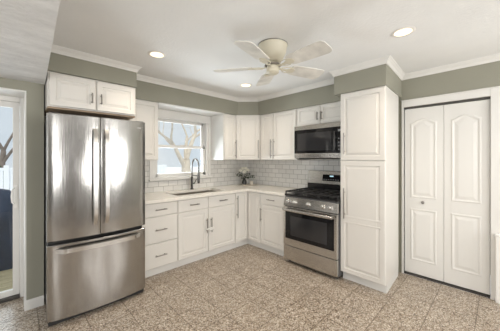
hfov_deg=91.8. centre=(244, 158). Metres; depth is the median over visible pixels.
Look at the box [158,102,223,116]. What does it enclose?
trim
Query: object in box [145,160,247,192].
wall tile
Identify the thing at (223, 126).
upper cabinet
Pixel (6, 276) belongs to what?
deck
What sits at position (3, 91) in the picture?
trim
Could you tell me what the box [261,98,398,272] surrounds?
wall
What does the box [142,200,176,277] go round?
base cabinet
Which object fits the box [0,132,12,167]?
bare tree
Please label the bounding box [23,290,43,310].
baseboard
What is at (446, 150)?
door
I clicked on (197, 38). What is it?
ceiling
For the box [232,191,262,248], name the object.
base cabinet
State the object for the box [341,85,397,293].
pantry cabinet
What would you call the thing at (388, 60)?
trim
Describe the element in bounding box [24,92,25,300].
trim
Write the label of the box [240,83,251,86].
recessed light
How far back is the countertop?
3.57 m
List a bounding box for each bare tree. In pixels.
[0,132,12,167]
[158,122,199,172]
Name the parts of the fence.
panel, post, panel, panel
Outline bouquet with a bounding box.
[236,167,254,178]
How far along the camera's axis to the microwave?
3.18 m
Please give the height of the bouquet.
0.299 m
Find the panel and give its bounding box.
[495,234,499,303]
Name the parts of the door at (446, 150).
raised panel, raised panel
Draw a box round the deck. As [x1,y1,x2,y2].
[0,269,12,291]
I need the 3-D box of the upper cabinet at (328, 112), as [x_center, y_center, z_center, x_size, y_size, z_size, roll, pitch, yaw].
[1.139,-0.596,3.346,0.399,0.270,0.761,0,0,-43]
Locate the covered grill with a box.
[0,189,12,270]
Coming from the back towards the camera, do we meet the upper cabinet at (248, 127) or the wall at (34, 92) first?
the upper cabinet at (248, 127)
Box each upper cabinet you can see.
[44,71,134,119]
[130,99,157,159]
[211,113,236,159]
[235,115,260,159]
[261,109,309,159]
[297,101,340,126]
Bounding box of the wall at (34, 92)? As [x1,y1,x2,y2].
[0,77,43,299]
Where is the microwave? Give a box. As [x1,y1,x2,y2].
[294,122,340,158]
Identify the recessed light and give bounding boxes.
[147,50,165,57]
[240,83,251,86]
[391,26,415,36]
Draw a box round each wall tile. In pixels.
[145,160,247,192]
[248,159,340,187]
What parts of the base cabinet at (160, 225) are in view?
drawer, drawer, drawer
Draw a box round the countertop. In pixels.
[145,183,298,203]
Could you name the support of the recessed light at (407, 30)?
in the ceiling at (197, 38)
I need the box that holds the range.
[282,170,342,278]
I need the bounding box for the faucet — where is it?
[190,158,199,188]
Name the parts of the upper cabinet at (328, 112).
door, door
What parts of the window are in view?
sill, sash, sash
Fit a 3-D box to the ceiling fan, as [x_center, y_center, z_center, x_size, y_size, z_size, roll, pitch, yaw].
[0.275,-0.885,2.138,1.057,0.260,1.021,0,0,-43]
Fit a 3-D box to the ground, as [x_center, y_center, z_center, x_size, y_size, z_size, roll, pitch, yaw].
[-12.133,1.859,26.373,64.000,0.199,47.600,0,0,-43]
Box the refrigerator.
[44,112,144,326]
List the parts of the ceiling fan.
blade, blade, blade, blade, blade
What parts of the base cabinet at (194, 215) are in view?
drawer, door, drawer, door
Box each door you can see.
[0,95,23,303]
[401,86,499,299]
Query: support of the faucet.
on the countertop
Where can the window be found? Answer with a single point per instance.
(204, 122)
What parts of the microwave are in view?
door, control panel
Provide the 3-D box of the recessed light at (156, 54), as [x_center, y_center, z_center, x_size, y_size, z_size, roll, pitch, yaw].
[-0.847,-1.012,2.354,0.172,0.006,0.172,0,0,-43]
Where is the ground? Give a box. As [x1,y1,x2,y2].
[9,166,200,186]
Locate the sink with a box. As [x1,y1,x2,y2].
[172,190,214,195]
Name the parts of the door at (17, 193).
sill, handle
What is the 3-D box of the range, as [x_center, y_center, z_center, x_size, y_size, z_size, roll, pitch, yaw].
[1.012,0.781,3.215,0.746,1.215,0.752,0,0,-43]
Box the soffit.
[47,52,401,114]
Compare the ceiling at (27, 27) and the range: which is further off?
the range
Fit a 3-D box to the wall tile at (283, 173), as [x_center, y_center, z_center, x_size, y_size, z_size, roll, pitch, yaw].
[0.816,0.237,3.973,0.008,0.476,2.120,0,0,-43]
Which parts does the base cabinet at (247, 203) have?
door, door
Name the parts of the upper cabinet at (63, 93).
door, door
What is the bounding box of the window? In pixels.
[149,109,211,180]
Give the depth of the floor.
2.31 m
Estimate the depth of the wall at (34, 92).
2.26 m
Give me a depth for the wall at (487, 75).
2.72 m
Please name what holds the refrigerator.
on the floor
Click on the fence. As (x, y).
(161, 169)
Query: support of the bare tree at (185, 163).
on the ground
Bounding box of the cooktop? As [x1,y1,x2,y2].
[285,187,340,201]
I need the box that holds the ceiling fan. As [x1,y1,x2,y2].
[213,38,331,85]
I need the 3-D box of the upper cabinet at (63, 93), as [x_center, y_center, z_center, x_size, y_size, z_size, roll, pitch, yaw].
[-1.673,-0.625,2.633,0.764,0.332,0.653,0,0,-43]
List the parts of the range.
handle, door glass, storage drawer, oven door, control panel, display panel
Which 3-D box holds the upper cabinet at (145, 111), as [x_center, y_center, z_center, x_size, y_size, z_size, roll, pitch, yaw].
[-1.345,-0.356,3.120,0.369,0.750,0.399,0,0,-43]
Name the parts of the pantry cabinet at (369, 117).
handle, rail, door, door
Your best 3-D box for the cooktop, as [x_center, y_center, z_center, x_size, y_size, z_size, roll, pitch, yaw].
[1.013,0.462,3.216,0.565,0.062,0.750,0,0,-43]
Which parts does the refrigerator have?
door, freezer drawer, handle, handle, handle, door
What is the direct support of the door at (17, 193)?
in the wall at (34, 92)
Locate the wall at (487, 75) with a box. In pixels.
[399,61,499,274]
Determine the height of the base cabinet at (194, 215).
0.875 m
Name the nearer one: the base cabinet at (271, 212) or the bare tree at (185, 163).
the base cabinet at (271, 212)
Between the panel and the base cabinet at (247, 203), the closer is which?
the panel
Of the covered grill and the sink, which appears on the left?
the covered grill
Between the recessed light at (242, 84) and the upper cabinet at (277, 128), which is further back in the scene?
the upper cabinet at (277, 128)
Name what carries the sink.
in the countertop
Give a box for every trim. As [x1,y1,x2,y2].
[0,87,25,97]
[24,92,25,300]
[51,44,499,101]
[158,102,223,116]
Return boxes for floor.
[0,244,499,330]
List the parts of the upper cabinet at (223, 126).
panel, door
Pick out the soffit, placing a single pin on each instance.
(381, 75)
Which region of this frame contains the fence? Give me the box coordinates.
[0,165,166,190]
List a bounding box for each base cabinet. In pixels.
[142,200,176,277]
[175,193,234,267]
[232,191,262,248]
[260,193,284,255]
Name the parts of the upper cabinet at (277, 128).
door, door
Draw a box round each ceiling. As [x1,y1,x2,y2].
[0,0,59,85]
[52,0,499,97]

